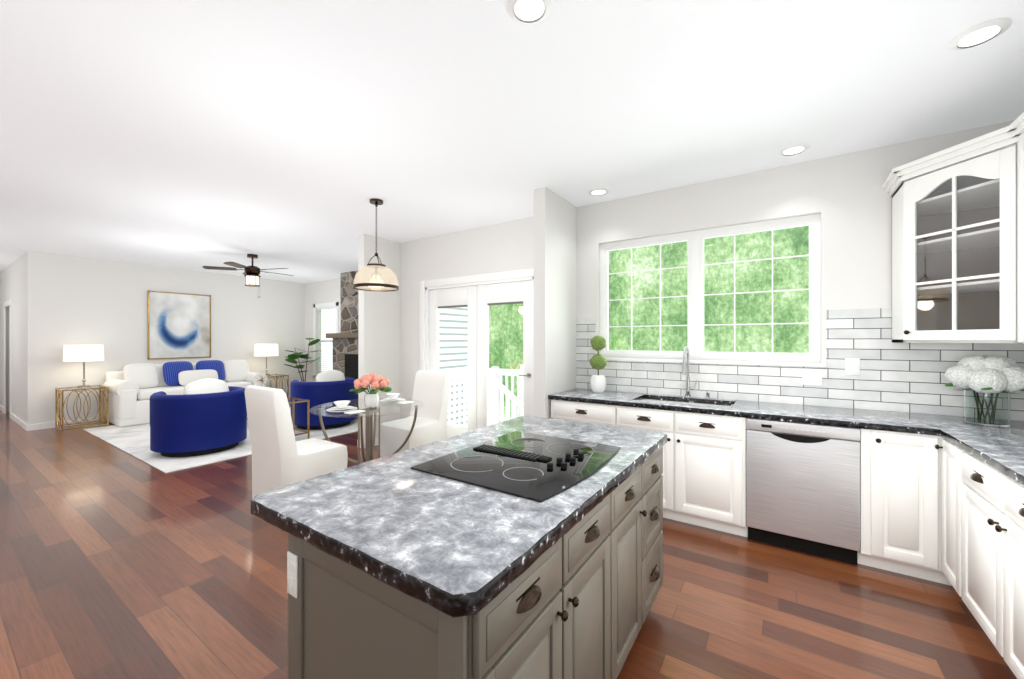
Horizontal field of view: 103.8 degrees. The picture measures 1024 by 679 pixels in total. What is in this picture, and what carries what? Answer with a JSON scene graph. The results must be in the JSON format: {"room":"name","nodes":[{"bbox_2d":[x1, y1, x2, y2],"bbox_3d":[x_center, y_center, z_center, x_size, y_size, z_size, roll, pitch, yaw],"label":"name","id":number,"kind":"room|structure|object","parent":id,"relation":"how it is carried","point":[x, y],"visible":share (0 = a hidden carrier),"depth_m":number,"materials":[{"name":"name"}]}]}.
{"room":"open-plan kitchen","nodes":[
{"label":"open-plan kitchen","id":0,"kind":"room"},
{"bbox_2d":[0,400,1016,678],"bbox_3d":[-4.377,1.460,4.374,15.140,0.060,8.680,0,0,34],"label":"floor","id":1,"kind":"structure","parent":0,"point":[116,562],"depth_m":2.24,"materials":[{"name":"brown wood"}]},
{"bbox_2d":[55,385,108,431],"bbox_3d":[-6.977,1.093,6.512,0.530,0.647,0.530,0,0,34],"label":"side table","id":2,"kind":"object","parent":1,"relation":"on","point":[59,425],"visible":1,"depth_m":6.47,"materials":[{"name":"gold metal"}]},
{"bbox_2d":[63,345,103,386],"bbox_3d":[-6.966,0.428,6.528,0.460,0.679,0.460,0,0,34],"label":"table lamp","id":3,"kind":"object","parent":2,"relation":"on","point":[77,353],"visible":1,"depth_m":6.39,"materials":[{"name":"white fabric"}]},
{"bbox_2d":[83,407,357,472],"bbox_3d":[-4.446,1.424,6.526,3.750,0.010,2.900,0,0,34],"label":"rug","id":4,"kind":"object","parent":1,"relation":"on","point":[134,441],"visible":0.46,"depth_m":5.42,"materials":[{"name":"white fabric"}]},
{"bbox_2d":[103,360,266,426],"bbox_3d":[-6.071,0.913,7.614,0.940,1.011,2.270,0,0,34],"label":"sofa","id":5,"kind":"object","parent":4,"relation":"on","point":[133,388],"visible":0.69,"depth_m":7.06,"materials":[{"name":"white fabric"}]},
{"bbox_2d":[150,378,246,456],"bbox_3d":[-4.045,0.957,5.223,0.995,0.921,1.000,0,0,34],"label":"barrel chair","id":6,"kind":"object","parent":4,"relation":"on","point":[206,416],"visible":0.98,"depth_m":4.85,"materials":[{"name":"blue fabric"}]},
{"bbox_2d":[287,397,309,438],"bbox_3d":[-3.162,1.133,5.631,0.420,0.568,0.420,0,0,34],"label":"accent table","id":7,"kind":"object","parent":4,"relation":"on","point":[307,432],"visible":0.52,"depth_m":5.69,"materials":[{"name":"gold metal"}]},
{"bbox_2d":[290,370,356,429],"bbox_3d":[-3.125,0.957,6.689,0.995,0.921,1.000,0,0,34],"label":"barrel chair","id":8,"kind":"object","parent":4,"relation":"on","point":[330,387],"visible":0.83,"depth_m":6.29,"materials":[{"name":"blue fabric"}]},
{"bbox_2d":[266,374,288,402],"bbox_3d":[-5.311,1.105,8.820,0.530,0.647,0.530,0,0,34],"label":"side table","id":9,"kind":"object","parent":1,"relation":"on","point":[280,377],"visible":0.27,"depth_m":8.89,"materials":[{"name":"gold metal"}]},
{"bbox_2d":[254,344,278,374],"bbox_3d":[-5.391,0.439,8.808,0.460,0.679,0.460,0,0,34],"label":"table lamp","id":10,"kind":"object","parent":9,"relation":"on","point":[266,350],"visible":0.96,"depth_m":8.63,"materials":[{"name":"white fabric"}]},
{"bbox_2d":[245,385,347,498],"bbox_3d":[-1.868,0.907,3.501,0.500,1.044,0.650,0,0,34],"label":"dining chair","id":11,"kind":"object","parent":1,"relation":"on","point":[281,457],"visible":0.65,"depth_m":3.26,"materials":[{"name":"white fabric"}]},
{"bbox_2d":[284,338,320,381],"bbox_3d":[-4.787,0.695,9.133,0.821,1.469,0.821,0,0,34],"label":"plant","id":12,"kind":"object","parent":1,"relation":"on","point":[293,357],"visible":0.56,"depth_m":9.11,"materials":[{"name":"green plant"}]},
{"bbox_2d":[326,271,357,418],"bbox_3d":[-2.962,0.021,7.888,2.020,2.818,0.980,0,0,34],"label":"fireplace","id":13,"kind":"object","parent":1,"relation":"on","point":[345,350],"visible":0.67,"depth_m":8.16,"materials":[{"name":"stone"}]},
{"bbox_2d":[310,372,423,463],"bbox_3d":[-1.462,0.882,4.108,1.100,1.094,1.100,0,0,34],"label":"dining table","id":14,"kind":"object","parent":1,"relation":"on","point":[371,397],"visible":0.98,"depth_m":4.02,"materials":[{"name":"clear glass"}]},
{"bbox_2d":[380,370,449,457],"bbox_3d":[-1.117,0.907,4.659,0.500,1.044,0.650,0,0,34],"label":"dining chair","id":15,"kind":"object","parent":1,"relation":"on","point":[431,390],"visible":0.65,"depth_m":4.67,"materials":[{"name":"white fabric"}]},
{"bbox_2d":[287,444,663,678],"bbox_3d":[0.078,0.995,1.694,0.766,0.870,1.640,0,0,34],"label":"kitchen island","id":16,"kind":"object","parent":1,"relation":"on","point":[579,609],"depth_m":1.14,"materials":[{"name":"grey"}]},
{"bbox_2d":[251,416,666,627],"bbox_3d":[-0.004,0.535,1.747,0.934,0.050,1.704,0,0,34],"label":"island countertop","id":17,"kind":"structure","parent":16,"relation":"on","point":[444,546],"depth_m":1.15,"materials":[{"name":"grey stone"}]},
{"bbox_2d":[407,428,630,503],"bbox_3d":[0.069,0.497,1.717,0.625,0.026,0.750,0,0,34],"label":"cooktop","id":18,"kind":"object","parent":17,"relation":"in","point":[529,463],"depth_m":1.65,"materials":[{"name":"black glass"}]},
{"bbox_2d":[548,346,1023,678],"bbox_3d":[0.181,0.742,0.647,3.132,1.376,6.477,0,0,34],"label":"base cabinets","id":19,"kind":"object","parent":1,"relation":"on","point":[935,498],"depth_m":2.51,"materials":[{"name":"white wood"}]},
{"bbox_2d":[590,335,605,392],"bbox_3d":[0.836,0.234,3.893,0.160,0.550,0.166,0,0,34],"label":"topiary","id":20,"kind":"object","parent":19,"relation":"on","point":[598,363],"visible":1,"depth_m":3.84,"materials":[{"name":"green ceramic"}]},
{"bbox_2d":[944,354,1023,426],"bbox_3d":[2.858,0.299,2.416,0.361,0.420,0.351,0,0,34],"label":"hydrangea vase","id":21,"kind":"object","parent":19,"relation":"on","point":[987,385],"visible":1,"depth_m":2.35,"materials":[{"name":"clear glass"}]},
{"bbox_2d":[0,120,1017,440],"bbox_3d":[-4.377,0.020,4.374,15.140,2.820,8.680,0,0,34],"label":"wall","id":22,"kind":"structure","parent":0,"point":[60,302],"depth_m":5.30,"materials":[{"name":"white paint"}]},
{"bbox_2d":[0,300,25,429],"bbox_3d":[-9.134,0.355,7.307,3.690,2.150,0.018,0,0,34],"label":"door trim","id":23,"kind":"structure","parent":22,"relation":"attached to","point":[24,425],"depth_m":7.28,"materials":[{"name":"white wood"}]},
{"bbox_2d":[25,395,289,430],"bbox_3d":[-6.372,1.382,8.085,0.014,0.095,4.376,0,0,34],"label":"baseboard","id":24,"kind":"structure","parent":22,"relation":"attached to","point":[47,425],"depth_m":6.48,"materials":[{"name":"white wood"}]},
{"bbox_2d":[147,291,210,358],"bbox_3d":[-6.499,-0.270,7.871,0.038,1.280,0.990,0,0,34],"label":"framed artwork","id":25,"kind":"object","parent":22,"relation":"attached to","point":[178,325],"visible":0.92,"depth_m":7.83,"materials":[{"name":"paper"}]},
{"bbox_2d":[312,302,338,378],"bbox_3d":[-4.357,0.040,9.445,1.050,1.800,0.150,0,0,34],"label":"window","id":26,"kind":"structure","parent":22,"relation":"attached to","point":[324,306],"depth_m":9.54,"materials":[{"name":"white"}]},
{"bbox_2d":[364,438,378,447],"bbox_3d":[-1.776,1.382,5.513,0.014,0.095,0.614,0,0,34],"label":"baseboard","id":27,"kind":"structure","parent":22,"relation":"attached to","point":[376,439],"depth_m":5.42,"materials":[{"name":"white wood"}]},
{"bbox_2d":[439,307,467,424],"bbox_3d":[-0.981,0.480,6.674,0.045,4.900,1.919,0,0,34],"label":"siding","id":28,"kind":"object","parent":22,"relation":"attached to","point":[455,337],"depth_m":6.71,"materials":[{"name":"white"}]},
{"bbox_2d":[420,268,533,437],"bbox_3d":[-0.431,0.312,5.055,1.930,2.235,0.158,0,0,34],"label":"french door","id":29,"kind":"structure","parent":22,"relation":"attached to","point":[479,297],"depth_m":5.01,"materials":[{"name":"white wood"}]},
{"bbox_2d":[600,214,826,366],"bbox_3d":[1.645,-0.385,3.607,1.860,1.190,0.135,0,0,34],"label":"window","id":30,"kind":"structure","parent":22,"relation":"in","point":[695,325],"depth_m":3.58,"materials":[{"name":"white wood"}]},
{"bbox_2d":[576,308,1023,420],"bbox_3d":[1.982,0.142,3.338,3.140,0.735,0.008,0,0,34],"label":"tile backsplash","id":31,"kind":"structure","parent":22,"relation":"attached to","point":[902,377],"depth_m":2.99,"materials":[{"name":"white tile"}]},
{"bbox_2d":[802,375,821,385],"bbox_3d":[2.320,0.318,3.101,0.125,0.075,0.008,0,0,34],"label":"electrical outlet plate","id":32,"kind":"object","parent":31,"relation":"attached to","point":[806,380],"depth_m":3.10,"materials":[{"name":"white plastic"}]},
{"bbox_2d":[845,358,859,375],"bbox_3d":[2.519,0.203,2.967,0.085,0.125,0.009,0,0,34],"label":"electrical outlet plate","id":33,"kind":"object","parent":31,"relation":"attached to","point":[852,366],"depth_m":2.97,"materials":[{"name":"white plastic"}]},
{"bbox_2d":[898,136,1001,331],"bbox_3d":[2.560,-0.552,2.318,0.364,0.995,0.365,0,0,34],"label":"upper cabinet","id":34,"kind":"object","parent":22,"relation":"attached to","point":[958,243],"depth_m":2.51,"materials":[{"name":"white wood"}]},
{"bbox_2d":[994,112,1023,342],"bbox_3d":[2.598,-0.514,1.793,0.390,1.070,0.574,0,0,34],"label":"upper cabinet","id":35,"kind":"object","parent":22,"relation":"attached to","point":[1013,138],"depth_m":2.08,"materials":[{"name":"white wood"}]},
{"bbox_2d":[0,0,1023,282],"bbox_3d":[-4.377,-1.420,4.374,15.140,0.060,8.680,0,0,34],"label":"ceiling","id":36,"kind":"structure","parent":0,"point":[294,136],"depth_m":2.39,"materials":[{"name":"white paint"}]},
{"bbox_2d":[203,254,293,297],"bbox_3d":[-4.237,-1.044,6.624,1.285,0.693,1.245,0,0,34],"label":"ceiling fan","id":37,"kind":"object","parent":36,"relation":"hanging from","point":[251,273],"visible":1,"depth_m":6.49,"materials":[{"name":"brown metal"}]},
{"bbox_2d":[353,198,398,291],"bbox_3d":[-1.357,-0.948,4.013,0.438,0.885,0.438,0,0,34],"label":"pendant lamp","id":38,"kind":"object","parent":36,"relation":"hanging from","point":[375,267],"visible":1,"depth_m":3.96,"materials":[{"name":"white glass"}]},
{"bbox_2d":[507,0,551,24],"bbox_3d":[0.073,-1.382,1.672,0.189,0.016,0.189,0,0,-11],"label":"recessed light","id":39,"kind":"object","parent":36,"relation":"in","point":[525,12],"depth_m":1.68,"materials":[{"name":"white plastic"}]},
{"bbox_2d":[588,188,608,195],"bbox_3d":[0.812,-1.382,3.765,0.189,0.016,0.189,0,0,-11],"label":"recessed light","id":40,"kind":"object","parent":36,"relation":"in","point":[596,191],"depth_m":3.74,"materials":[{"name":"white plastic"}]},
{"bbox_2d":[778,143,809,155],"bbox_3d":[2.058,-1.382,2.930,0.189,0.016,0.189,0,0,-11],"label":"recessed light","id":41,"kind":"object","parent":36,"relation":"in","point":[797,148],"depth_m":2.91,"materials":[{"name":"white plastic"}]},
{"bbox_2d":[948,18,1011,49],"bbox_3d":[2.125,-1.382,1.826,0.189,0.016,0.189,0,0,-11],"label":"recessed light","id":42,"kind":"object","parent":36,"relation":"in","point":[978,33],"depth_m":1.81,"materials":[{"name":"white plastic"}]},
{"label":"outside","id":43,"kind":"structure","parent":0,"visible":0},
{"bbox_2d":[489,226,808,422],"bbox_3d":[0.986,-1.070,7.764,25.000,13.000,10.000,0,0,34],"label":"trees","id":44,"kind":"object","parent":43,"point":[725,270],"depth_m":9.92,"materials":[{"name":"green plant"}]},
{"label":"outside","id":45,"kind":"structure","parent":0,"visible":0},
{"bbox_2d":[448,365,522,425],"bbox_3d":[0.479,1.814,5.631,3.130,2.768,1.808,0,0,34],"label":"railing","id":46,"kind":"object","parent":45,"point":[493,395],"depth_m":6.27,"materials":[{"name":"white wood"}]}
]}

